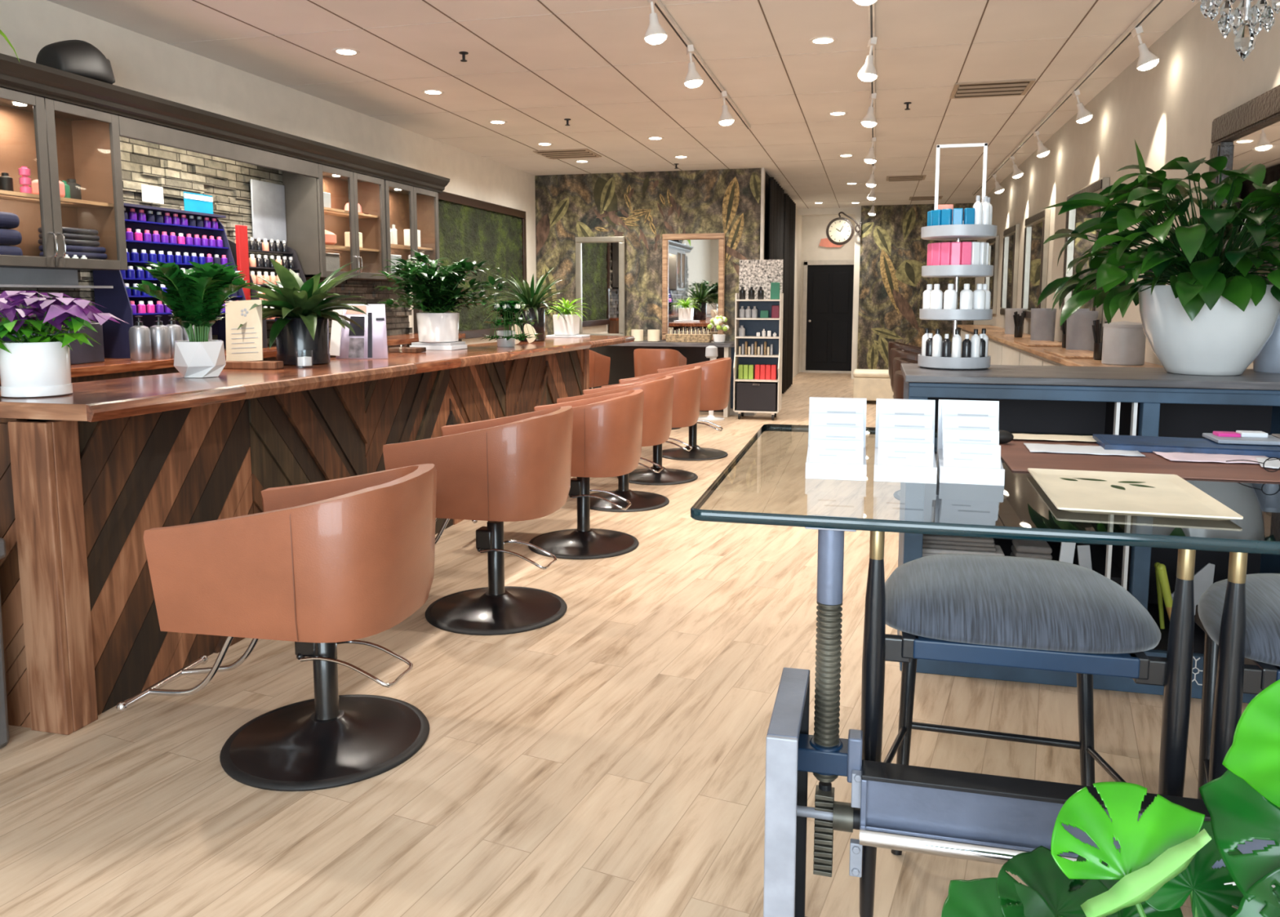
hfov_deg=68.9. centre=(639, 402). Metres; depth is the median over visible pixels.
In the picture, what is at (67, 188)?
bottle
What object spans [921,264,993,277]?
tray
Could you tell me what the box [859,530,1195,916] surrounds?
bar stool
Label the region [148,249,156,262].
bottle
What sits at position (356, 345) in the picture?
photo
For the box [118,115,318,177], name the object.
valance
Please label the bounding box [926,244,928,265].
tube
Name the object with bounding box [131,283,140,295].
bottle
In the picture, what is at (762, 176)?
trim
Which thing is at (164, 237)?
bottle
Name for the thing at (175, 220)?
bottle
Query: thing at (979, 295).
lotion bottle
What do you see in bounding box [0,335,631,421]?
countertop
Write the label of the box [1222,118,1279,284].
mirror glass
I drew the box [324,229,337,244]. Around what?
straw basket
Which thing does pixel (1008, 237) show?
mirror glass
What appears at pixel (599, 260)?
mirror glass
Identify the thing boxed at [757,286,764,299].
bottle
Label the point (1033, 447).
paper sheet
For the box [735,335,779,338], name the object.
shelf
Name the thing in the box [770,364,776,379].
gift bag
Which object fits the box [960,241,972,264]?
tube
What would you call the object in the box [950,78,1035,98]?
ceiling vent
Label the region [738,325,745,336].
glass jar
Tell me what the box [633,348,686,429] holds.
chair
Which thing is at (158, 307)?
bottle
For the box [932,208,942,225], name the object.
tube
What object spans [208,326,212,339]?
bottle
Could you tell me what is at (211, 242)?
bottle
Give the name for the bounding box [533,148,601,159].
ceiling vent
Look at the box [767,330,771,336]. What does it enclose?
ornament
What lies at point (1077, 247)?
mirror glass
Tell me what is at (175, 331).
bottle
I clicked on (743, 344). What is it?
pack
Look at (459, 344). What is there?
magazine stack
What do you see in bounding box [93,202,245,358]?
rack
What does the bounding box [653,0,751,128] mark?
track
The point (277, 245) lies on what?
bottle
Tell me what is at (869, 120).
track spotlight
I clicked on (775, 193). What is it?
curtain
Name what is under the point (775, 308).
box
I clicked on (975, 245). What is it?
tube
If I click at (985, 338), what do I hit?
shampoo bottle
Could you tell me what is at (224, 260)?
bottle
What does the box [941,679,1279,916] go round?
monstera plant
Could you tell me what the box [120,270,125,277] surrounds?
bottle
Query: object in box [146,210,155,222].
bottle
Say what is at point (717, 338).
flower arrangement
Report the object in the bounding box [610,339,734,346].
countertop
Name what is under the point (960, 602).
seat cushion
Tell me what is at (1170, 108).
wall
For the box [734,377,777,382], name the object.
shelf
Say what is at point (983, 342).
bottle
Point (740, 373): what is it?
gift bag
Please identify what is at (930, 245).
tube
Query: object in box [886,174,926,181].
ceiling vent
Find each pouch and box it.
[760,310,768,318]
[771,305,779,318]
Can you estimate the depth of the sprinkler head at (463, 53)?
6.10 m
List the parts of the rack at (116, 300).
panel, panel, panel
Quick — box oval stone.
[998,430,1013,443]
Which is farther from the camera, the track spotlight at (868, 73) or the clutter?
the track spotlight at (868, 73)
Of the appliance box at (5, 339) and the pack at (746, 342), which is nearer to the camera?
the appliance box at (5, 339)
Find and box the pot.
[1137,284,1279,375]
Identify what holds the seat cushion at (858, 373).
on the bench
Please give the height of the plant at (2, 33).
0.241 m
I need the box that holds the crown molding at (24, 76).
[0,53,449,192]
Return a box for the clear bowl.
[387,343,407,354]
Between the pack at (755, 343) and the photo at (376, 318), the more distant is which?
the pack at (755, 343)
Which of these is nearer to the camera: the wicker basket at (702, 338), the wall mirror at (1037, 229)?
the wall mirror at (1037, 229)
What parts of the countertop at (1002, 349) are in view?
door, door, door, door, door, door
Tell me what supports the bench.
on the floor
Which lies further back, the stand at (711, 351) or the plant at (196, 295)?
the stand at (711, 351)
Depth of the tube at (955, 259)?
3.71 m
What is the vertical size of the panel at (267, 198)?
0.420 m
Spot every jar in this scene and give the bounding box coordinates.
[0,172,13,191]
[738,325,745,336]
[739,306,745,317]
[745,306,751,317]
[751,306,757,317]
[1101,320,1146,365]
[1253,313,1279,373]
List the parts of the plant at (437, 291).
pot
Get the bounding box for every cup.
[1013,326,1022,337]
[1062,333,1066,347]
[1093,342,1102,359]
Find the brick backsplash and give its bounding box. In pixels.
[0,136,412,344]
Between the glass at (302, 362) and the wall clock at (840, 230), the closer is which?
the glass at (302, 362)
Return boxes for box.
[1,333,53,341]
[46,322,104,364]
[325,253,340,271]
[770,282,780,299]
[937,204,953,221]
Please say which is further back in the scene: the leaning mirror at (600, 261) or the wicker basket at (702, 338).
the leaning mirror at (600, 261)
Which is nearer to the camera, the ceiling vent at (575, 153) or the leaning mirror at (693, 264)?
the ceiling vent at (575, 153)
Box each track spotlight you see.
[644,0,667,44]
[684,44,702,88]
[718,90,734,125]
[853,0,876,5]
[857,36,877,81]
[861,93,876,127]
[863,137,876,164]
[866,165,875,186]
[866,181,875,199]
[868,200,875,215]
[991,173,1004,193]
[1009,155,1023,178]
[1033,130,1049,157]
[1071,88,1093,123]
[1130,25,1159,71]
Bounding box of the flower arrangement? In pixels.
[706,315,728,342]
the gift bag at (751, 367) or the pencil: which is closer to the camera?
the pencil
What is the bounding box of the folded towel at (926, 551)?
[922,545,1004,556]
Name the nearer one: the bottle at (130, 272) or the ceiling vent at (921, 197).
the bottle at (130, 272)
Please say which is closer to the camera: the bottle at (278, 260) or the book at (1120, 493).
the book at (1120, 493)
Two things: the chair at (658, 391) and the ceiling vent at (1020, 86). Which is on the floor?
the chair at (658, 391)
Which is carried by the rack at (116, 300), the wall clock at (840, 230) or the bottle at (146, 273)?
the bottle at (146, 273)
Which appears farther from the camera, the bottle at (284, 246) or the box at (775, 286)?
the box at (775, 286)
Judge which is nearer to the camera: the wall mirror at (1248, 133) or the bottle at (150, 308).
the wall mirror at (1248, 133)
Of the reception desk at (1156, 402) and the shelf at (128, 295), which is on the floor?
the reception desk at (1156, 402)
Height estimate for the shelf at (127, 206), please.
0.015 m
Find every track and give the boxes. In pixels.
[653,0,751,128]
[867,2,875,204]
[972,0,1165,195]
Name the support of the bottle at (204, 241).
on the rack at (116, 300)
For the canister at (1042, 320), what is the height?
0.300 m
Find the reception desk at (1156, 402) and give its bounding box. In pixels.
[897,363,1279,702]
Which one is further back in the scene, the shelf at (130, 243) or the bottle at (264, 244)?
the bottle at (264, 244)
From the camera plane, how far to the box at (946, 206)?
3.85 m
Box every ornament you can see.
[511,324,522,344]
[524,324,536,342]
[761,328,765,336]
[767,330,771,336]
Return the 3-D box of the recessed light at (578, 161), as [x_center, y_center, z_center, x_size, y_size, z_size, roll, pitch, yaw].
[-0.681,-2.830,10.973,0.176,0.010,0.176,2,7,14]
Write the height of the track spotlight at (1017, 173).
0.247 m
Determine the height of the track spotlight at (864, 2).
0.250 m
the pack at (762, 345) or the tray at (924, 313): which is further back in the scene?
the pack at (762, 345)
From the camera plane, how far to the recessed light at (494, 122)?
8.49 m
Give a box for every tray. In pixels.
[388,346,426,352]
[917,353,991,368]
[919,308,992,319]
[920,224,997,240]
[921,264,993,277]
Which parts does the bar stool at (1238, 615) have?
leg, leg, seat frame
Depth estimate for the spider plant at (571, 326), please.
9.08 m
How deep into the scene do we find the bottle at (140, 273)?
5.43 m
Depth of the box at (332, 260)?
7.25 m
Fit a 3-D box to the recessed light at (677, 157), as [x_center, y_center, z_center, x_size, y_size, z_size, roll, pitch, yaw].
[0.467,-2.790,10.616,0.176,0.010,0.176,2,7,14]
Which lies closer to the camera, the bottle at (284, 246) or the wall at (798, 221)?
the bottle at (284, 246)
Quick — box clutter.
[1202,430,1279,445]
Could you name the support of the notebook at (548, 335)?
on the bar counter at (86, 471)
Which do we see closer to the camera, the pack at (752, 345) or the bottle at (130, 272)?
the bottle at (130, 272)
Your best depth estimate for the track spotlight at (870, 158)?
9.18 m
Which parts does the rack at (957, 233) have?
frame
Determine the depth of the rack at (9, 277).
4.89 m
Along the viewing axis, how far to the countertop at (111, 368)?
5.04 m
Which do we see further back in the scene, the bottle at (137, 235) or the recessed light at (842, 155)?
the recessed light at (842, 155)
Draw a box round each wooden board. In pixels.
[1013,340,1062,346]
[1044,349,1093,358]
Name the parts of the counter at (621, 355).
panel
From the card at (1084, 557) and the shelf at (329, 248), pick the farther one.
the shelf at (329, 248)
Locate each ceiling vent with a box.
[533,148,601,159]
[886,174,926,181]
[908,195,942,200]
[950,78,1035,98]
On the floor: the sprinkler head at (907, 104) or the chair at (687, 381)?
the chair at (687, 381)
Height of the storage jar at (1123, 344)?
0.260 m
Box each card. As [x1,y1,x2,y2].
[141,183,164,204]
[1058,542,1075,563]
[1076,544,1092,569]
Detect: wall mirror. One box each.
[984,235,999,314]
[1000,223,1020,315]
[1021,208,1050,319]
[1060,177,1109,331]
[1208,84,1279,284]
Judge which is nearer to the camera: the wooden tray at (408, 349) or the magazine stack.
the wooden tray at (408, 349)
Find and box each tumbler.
[631,328,643,342]
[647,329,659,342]
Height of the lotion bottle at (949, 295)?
0.135 m
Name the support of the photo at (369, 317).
attached to the display
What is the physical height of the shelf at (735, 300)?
0.018 m
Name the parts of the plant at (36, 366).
pot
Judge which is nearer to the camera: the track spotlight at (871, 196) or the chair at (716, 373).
the chair at (716, 373)
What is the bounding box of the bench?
[853,368,893,400]
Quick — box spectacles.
[1226,457,1279,471]
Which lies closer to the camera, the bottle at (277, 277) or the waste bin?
the waste bin
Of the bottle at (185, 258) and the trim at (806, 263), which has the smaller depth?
the bottle at (185, 258)
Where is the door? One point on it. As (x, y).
(829, 301)
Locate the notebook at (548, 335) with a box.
[546,334,590,337]
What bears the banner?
on the banner stand
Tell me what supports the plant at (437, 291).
on the magazine stack
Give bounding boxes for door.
[805,264,853,370]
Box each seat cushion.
[853,368,889,377]
[884,553,1161,653]
[1197,573,1279,666]
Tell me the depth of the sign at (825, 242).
17.82 m
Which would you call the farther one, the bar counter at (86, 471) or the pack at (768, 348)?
the pack at (768, 348)
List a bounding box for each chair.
[115,463,436,791]
[382,405,573,635]
[471,389,644,559]
[556,375,674,511]
[589,349,610,388]
[601,365,702,484]
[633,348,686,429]
[645,357,731,460]
[888,341,921,397]
[889,347,920,391]
[893,356,917,399]
[893,370,903,500]
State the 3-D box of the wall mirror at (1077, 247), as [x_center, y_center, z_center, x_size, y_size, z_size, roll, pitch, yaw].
[3.593,-1.142,7.577,0.056,1.180,1.300,2,7,14]
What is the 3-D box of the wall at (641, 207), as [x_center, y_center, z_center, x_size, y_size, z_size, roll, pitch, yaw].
[0.077,-1.428,12.106,2.980,3.040,0.109,2,7,14]
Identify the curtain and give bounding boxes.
[767,177,784,259]
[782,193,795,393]
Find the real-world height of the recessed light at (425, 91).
0.010 m
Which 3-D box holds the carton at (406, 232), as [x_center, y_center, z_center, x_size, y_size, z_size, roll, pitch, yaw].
[-2.099,-1.508,8.604,0.100,0.160,0.140,2,7,14]
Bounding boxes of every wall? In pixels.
[0,0,536,344]
[534,168,761,341]
[764,171,802,377]
[797,206,861,378]
[857,203,977,369]
[973,0,1279,368]
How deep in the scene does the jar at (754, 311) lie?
11.12 m
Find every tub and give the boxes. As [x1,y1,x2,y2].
[17,166,31,193]
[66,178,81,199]
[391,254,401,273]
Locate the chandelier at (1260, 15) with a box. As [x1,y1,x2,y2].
[1191,0,1279,61]
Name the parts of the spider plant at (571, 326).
pot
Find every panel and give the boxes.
[249,178,286,242]
[413,191,526,339]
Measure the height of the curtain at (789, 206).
2.920 m
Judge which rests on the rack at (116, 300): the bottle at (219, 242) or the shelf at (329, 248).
the bottle at (219, 242)
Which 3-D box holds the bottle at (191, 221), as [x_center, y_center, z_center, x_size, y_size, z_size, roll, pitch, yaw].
[-2.866,-1.157,5.969,0.044,0.070,0.044,2,7,14]
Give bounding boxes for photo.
[346,305,366,314]
[348,315,364,335]
[348,337,364,357]
[367,312,372,357]
[375,317,384,320]
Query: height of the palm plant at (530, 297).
0.677 m
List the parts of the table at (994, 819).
glass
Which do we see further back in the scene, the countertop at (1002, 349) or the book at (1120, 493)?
the countertop at (1002, 349)
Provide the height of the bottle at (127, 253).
0.070 m
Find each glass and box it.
[295,350,313,368]
[581,242,618,333]
[986,243,994,306]
[1004,233,1013,308]
[1025,220,1042,310]
[1067,205,1097,311]
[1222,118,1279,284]
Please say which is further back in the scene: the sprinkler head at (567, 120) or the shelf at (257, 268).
the sprinkler head at (567, 120)
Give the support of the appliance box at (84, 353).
on the countertop at (111, 368)
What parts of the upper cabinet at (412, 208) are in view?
door, door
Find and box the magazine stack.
[409,341,466,350]
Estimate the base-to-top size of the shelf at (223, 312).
0.008 m
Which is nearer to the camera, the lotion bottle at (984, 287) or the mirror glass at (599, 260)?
the lotion bottle at (984, 287)
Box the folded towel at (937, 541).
[922,533,996,551]
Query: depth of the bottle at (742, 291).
11.13 m
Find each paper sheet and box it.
[1012,433,1097,441]
[1023,442,1145,456]
[1153,451,1268,463]
[1255,457,1279,468]
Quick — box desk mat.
[999,439,1279,482]
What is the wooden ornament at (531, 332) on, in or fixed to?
on the bar counter at (86, 471)
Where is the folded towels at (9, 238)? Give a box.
[0,211,22,255]
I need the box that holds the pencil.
[1154,562,1164,628]
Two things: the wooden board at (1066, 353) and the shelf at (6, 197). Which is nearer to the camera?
the shelf at (6, 197)
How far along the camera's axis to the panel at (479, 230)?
10.59 m
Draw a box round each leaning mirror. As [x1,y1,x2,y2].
[575,235,625,335]
[662,232,724,340]
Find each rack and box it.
[0,267,113,288]
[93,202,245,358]
[227,239,306,347]
[917,142,997,368]
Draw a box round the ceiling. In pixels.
[46,0,1199,208]
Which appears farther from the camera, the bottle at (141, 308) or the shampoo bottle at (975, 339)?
the bottle at (141, 308)
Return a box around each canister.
[1004,308,1025,333]
[1030,308,1056,341]
[1066,311,1098,351]
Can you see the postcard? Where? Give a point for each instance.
(193, 202)
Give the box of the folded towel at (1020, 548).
[1009,538,1052,559]
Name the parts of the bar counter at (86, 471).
panel, corner post, panel, corner post, post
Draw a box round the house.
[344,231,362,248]
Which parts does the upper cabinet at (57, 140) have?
door, handle, handle, door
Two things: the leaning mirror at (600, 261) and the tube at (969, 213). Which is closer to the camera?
the tube at (969, 213)
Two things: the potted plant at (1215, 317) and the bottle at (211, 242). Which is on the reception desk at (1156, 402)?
the potted plant at (1215, 317)
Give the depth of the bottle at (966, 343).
3.73 m
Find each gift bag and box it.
[737,364,743,378]
[743,364,748,378]
[748,364,754,379]
[754,364,760,379]
[760,364,765,379]
[765,364,771,379]
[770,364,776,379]
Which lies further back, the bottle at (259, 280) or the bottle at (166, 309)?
the bottle at (259, 280)
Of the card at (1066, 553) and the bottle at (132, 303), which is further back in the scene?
the bottle at (132, 303)
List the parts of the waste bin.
lid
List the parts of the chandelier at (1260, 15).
ring frame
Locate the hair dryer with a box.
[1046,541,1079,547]
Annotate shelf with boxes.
[0,189,113,208]
[122,277,158,280]
[123,202,226,217]
[124,218,223,231]
[125,240,228,248]
[127,260,233,266]
[128,295,242,297]
[133,311,225,315]
[248,249,293,253]
[248,266,299,270]
[324,206,378,218]
[324,244,379,252]
[390,243,433,250]
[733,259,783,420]
[733,408,777,413]
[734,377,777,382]
[735,299,780,301]
[735,317,779,319]
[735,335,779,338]
[735,353,778,357]
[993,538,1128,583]
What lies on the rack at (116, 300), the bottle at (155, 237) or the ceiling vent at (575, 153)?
the bottle at (155, 237)
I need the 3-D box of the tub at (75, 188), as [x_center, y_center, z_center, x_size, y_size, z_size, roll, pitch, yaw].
[-3.037,-1.134,4.993,0.080,0.120,0.080,2,7,14]
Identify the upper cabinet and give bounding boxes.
[0,87,127,270]
[282,163,386,279]
[371,179,439,280]
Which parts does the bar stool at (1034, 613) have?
leg, leg, seat frame, leg, leg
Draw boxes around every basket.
[31,179,65,197]
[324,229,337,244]
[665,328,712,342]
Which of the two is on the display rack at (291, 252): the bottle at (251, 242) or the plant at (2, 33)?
the bottle at (251, 242)
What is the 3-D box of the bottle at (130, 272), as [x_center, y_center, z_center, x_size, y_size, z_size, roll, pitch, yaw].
[-2.933,-0.749,5.373,0.044,0.070,0.044,2,7,14]
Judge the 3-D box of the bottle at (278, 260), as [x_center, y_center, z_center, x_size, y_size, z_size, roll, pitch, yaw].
[-2.620,-1.016,6.768,0.044,0.090,0.044,2,7,14]
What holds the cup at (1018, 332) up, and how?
on the brush holder at (1018, 319)
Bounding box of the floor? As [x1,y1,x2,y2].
[0,372,1279,916]
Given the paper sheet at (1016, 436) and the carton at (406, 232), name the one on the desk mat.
the paper sheet at (1016, 436)
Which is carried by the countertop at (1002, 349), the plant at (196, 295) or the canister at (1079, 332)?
the canister at (1079, 332)
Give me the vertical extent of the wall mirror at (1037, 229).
1.100 m
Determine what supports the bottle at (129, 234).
on the rack at (116, 300)
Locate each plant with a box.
[0,29,19,61]
[0,290,127,397]
[125,261,255,377]
[237,257,373,364]
[370,248,511,342]
[479,262,576,341]
[480,300,542,346]
[545,297,586,335]
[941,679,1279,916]
[1036,140,1279,375]
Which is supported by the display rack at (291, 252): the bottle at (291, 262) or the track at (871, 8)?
the bottle at (291, 262)
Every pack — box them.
[738,346,741,354]
[742,343,744,354]
[744,341,747,355]
[747,346,751,355]
[751,343,753,355]
[754,341,756,355]
[757,346,759,355]
[760,343,763,355]
[764,341,766,355]
[767,346,769,355]
[770,343,773,355]
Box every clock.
[826,211,861,244]
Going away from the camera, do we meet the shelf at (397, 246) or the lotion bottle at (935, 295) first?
the lotion bottle at (935, 295)
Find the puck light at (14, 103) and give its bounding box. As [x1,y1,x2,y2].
[13,102,26,106]
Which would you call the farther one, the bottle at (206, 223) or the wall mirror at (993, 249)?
the wall mirror at (993, 249)
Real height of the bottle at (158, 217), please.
0.070 m
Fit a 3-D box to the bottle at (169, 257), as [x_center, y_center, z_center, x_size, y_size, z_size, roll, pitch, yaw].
[-2.877,-0.887,5.709,0.044,0.070,0.044,2,7,14]
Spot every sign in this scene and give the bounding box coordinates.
[805,396,866,480]
[818,238,842,247]
[873,398,937,484]
[936,399,1004,485]
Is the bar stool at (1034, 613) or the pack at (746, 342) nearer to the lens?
the bar stool at (1034, 613)
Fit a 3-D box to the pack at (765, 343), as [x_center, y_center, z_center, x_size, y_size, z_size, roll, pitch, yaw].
[1.496,-0.643,11.148,0.026,0.160,0.050,2,7,14]
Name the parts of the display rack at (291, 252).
panel, panel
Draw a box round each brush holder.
[1013,311,1025,337]
[1061,319,1066,347]
[1092,319,1111,359]
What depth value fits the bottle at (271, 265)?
6.68 m
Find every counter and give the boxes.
[0,335,635,734]
[589,339,756,417]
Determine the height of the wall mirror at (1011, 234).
1.100 m
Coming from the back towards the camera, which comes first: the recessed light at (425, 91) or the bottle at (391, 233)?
the bottle at (391, 233)
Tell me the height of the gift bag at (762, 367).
0.175 m
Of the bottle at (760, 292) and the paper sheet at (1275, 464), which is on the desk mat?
the paper sheet at (1275, 464)
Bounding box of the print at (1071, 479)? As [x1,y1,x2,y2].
[1060,477,1153,489]
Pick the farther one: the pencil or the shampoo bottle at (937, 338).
the shampoo bottle at (937, 338)
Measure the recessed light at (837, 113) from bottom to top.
0.010 m
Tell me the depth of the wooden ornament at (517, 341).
7.40 m
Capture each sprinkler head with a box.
[458,51,468,62]
[564,118,570,125]
[903,102,911,110]
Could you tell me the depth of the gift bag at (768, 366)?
11.10 m
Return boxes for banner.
[235,224,250,299]
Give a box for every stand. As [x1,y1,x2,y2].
[223,299,283,368]
[697,345,724,421]
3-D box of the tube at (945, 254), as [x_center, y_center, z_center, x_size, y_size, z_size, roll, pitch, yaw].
[1.226,-0.577,3.740,0.038,0.125,0.026,6,9,42]
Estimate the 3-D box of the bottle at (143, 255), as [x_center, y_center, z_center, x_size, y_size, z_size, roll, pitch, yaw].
[-2.928,-0.864,5.505,0.044,0.070,0.044,2,7,14]
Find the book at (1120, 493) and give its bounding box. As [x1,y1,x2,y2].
[1027,467,1243,519]
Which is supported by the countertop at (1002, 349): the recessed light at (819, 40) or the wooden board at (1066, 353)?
the wooden board at (1066, 353)
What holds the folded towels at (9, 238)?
in the upper cabinet at (57, 140)
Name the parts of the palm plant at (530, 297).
pot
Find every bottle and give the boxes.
[62,180,70,198]
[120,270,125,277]
[124,207,128,219]
[124,283,131,295]
[125,227,133,239]
[126,248,129,260]
[126,266,135,278]
[128,208,137,220]
[128,315,151,359]
[129,301,136,313]
[130,248,138,261]
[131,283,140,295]
[133,229,142,240]
[135,266,144,278]
[137,209,146,221]
[137,301,146,313]
[139,249,147,261]
[141,291,149,295]
[142,230,151,241]
[144,266,153,278]
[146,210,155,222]
[146,301,155,312]
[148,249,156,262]
[149,315,171,359]
[151,231,159,242]
[155,211,163,222]
[155,301,164,312]
[157,250,165,262]
[160,231,168,243]
[160,284,167,293]
[163,212,171,223]
[164,304,172,312]
[165,251,173,262]
[165,315,182,357]
[168,232,177,243]
[172,213,179,224]
[173,252,182,262]
[177,232,185,244]
[180,214,187,225]
[181,324,195,340]
[182,252,190,263]
[185,233,192,244]
[187,215,195,226]
[190,253,198,263]
[192,234,200,245]
[195,216,203,226]
[198,253,205,264]
[200,235,208,245]
[203,217,210,227]
[205,253,213,264]
[208,235,215,246]
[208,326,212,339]
[210,217,217,228]
[213,254,220,264]
[215,236,222,247]
[220,254,227,265]
[248,236,255,249]
[248,253,256,266]
[250,271,256,284]
[255,237,262,250]
[255,254,262,266]
[256,271,262,284]
[262,238,269,250]
[262,254,269,267]
[262,271,269,283]
[268,239,275,251]
[269,255,275,267]
[269,271,275,284]
[275,240,281,252]
[275,255,281,264]
[275,274,279,284]
[281,240,287,252]
[281,256,288,268]
[288,256,294,268]
[390,224,397,244]
[390,230,392,244]
[739,286,745,299]
[748,286,755,299]
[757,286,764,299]
[921,328,928,355]
[922,284,932,309]
[925,333,933,356]
[929,284,942,309]
[931,328,942,356]
[941,333,951,357]
[943,284,956,309]
[951,328,961,357]
[959,284,973,309]
[961,333,971,357]
[970,328,980,357]
[972,284,986,309]
[973,195,982,224]
[979,333,986,356]
[981,328,988,356]
[982,195,990,224]
[982,284,991,309]
[987,197,992,224]
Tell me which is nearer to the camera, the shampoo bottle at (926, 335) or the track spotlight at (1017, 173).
the shampoo bottle at (926, 335)
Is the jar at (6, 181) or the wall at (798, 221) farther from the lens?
the wall at (798, 221)
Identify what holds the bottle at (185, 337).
on the countertop at (111, 368)
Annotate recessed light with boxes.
[332,48,359,55]
[422,89,444,94]
[488,120,506,124]
[536,142,553,145]
[574,160,589,162]
[646,136,663,139]
[673,155,688,158]
[808,36,837,44]
[827,111,848,115]
[838,154,853,156]
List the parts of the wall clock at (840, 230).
wall plate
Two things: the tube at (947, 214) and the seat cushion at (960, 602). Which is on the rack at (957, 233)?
the tube at (947, 214)
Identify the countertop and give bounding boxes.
[0,333,465,386]
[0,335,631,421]
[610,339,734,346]
[957,324,1163,367]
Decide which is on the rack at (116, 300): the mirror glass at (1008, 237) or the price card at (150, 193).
the price card at (150, 193)
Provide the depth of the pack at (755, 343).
11.15 m
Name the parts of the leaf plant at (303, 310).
pot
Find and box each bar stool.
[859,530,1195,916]
[1195,551,1279,799]
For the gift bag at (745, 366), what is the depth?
11.17 m
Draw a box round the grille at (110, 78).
[106,58,115,83]
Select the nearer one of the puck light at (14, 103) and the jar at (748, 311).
the puck light at (14, 103)
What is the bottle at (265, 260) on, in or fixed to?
on the display rack at (291, 252)
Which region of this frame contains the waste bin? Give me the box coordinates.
[0,537,8,747]
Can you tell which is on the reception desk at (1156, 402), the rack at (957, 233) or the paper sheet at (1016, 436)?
the rack at (957, 233)
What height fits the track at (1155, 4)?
0.030 m
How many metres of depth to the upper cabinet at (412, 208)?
8.65 m
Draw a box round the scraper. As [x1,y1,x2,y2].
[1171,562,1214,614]
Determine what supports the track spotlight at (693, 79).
attached to the track at (660, 7)
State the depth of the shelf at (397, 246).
8.59 m
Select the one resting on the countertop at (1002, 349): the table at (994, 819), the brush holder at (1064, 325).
the brush holder at (1064, 325)
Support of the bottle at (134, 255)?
on the rack at (116, 300)
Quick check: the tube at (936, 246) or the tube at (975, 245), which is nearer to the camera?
the tube at (975, 245)
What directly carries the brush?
on the reception desk at (1156, 402)
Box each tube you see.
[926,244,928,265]
[928,210,933,226]
[928,243,933,265]
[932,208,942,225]
[932,242,941,265]
[940,242,951,265]
[941,208,952,225]
[950,241,961,264]
[952,208,963,224]
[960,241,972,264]
[963,208,974,224]
[970,241,980,264]
[979,242,986,265]
[986,242,989,265]
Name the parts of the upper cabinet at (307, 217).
door, handle, handle, door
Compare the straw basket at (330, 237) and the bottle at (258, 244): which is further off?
the straw basket at (330, 237)
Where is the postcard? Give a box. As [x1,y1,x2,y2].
[183,191,213,213]
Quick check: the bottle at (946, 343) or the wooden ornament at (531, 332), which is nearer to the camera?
the bottle at (946, 343)
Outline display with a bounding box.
[329,304,387,359]
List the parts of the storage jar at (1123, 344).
lid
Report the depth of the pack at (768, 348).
11.12 m
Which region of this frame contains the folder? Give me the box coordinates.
[1092,434,1279,457]
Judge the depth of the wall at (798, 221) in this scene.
17.07 m
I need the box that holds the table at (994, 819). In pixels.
[690,423,1279,916]
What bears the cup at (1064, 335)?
on the brush holder at (1064, 325)
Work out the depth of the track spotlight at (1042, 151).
8.83 m
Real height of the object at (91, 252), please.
0.099 m
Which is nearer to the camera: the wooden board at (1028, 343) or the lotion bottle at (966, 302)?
the lotion bottle at (966, 302)
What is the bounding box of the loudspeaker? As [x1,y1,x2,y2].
[35,40,115,84]
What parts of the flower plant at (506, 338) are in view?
pot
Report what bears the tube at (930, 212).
on the rack at (957, 233)
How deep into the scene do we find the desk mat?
2.51 m
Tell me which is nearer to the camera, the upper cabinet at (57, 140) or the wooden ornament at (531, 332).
the upper cabinet at (57, 140)
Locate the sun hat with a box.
[344,203,368,213]
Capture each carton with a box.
[323,191,330,208]
[404,229,420,246]
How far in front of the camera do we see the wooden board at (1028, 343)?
7.85 m
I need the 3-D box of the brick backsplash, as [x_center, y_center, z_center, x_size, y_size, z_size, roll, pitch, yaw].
[-3.033,-0.925,5.689,0.065,1.370,6.700,2,7,14]
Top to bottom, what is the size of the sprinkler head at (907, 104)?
0.055 m
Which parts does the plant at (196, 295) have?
pot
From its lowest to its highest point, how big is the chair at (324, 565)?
0.895 m
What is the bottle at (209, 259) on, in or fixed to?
on the rack at (116, 300)
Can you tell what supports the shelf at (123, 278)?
attached to the rack at (116, 300)
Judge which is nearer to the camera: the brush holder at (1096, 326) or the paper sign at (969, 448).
the paper sign at (969, 448)
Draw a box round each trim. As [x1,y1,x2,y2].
[760,167,764,259]
[801,259,853,373]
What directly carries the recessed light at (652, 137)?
in the ceiling

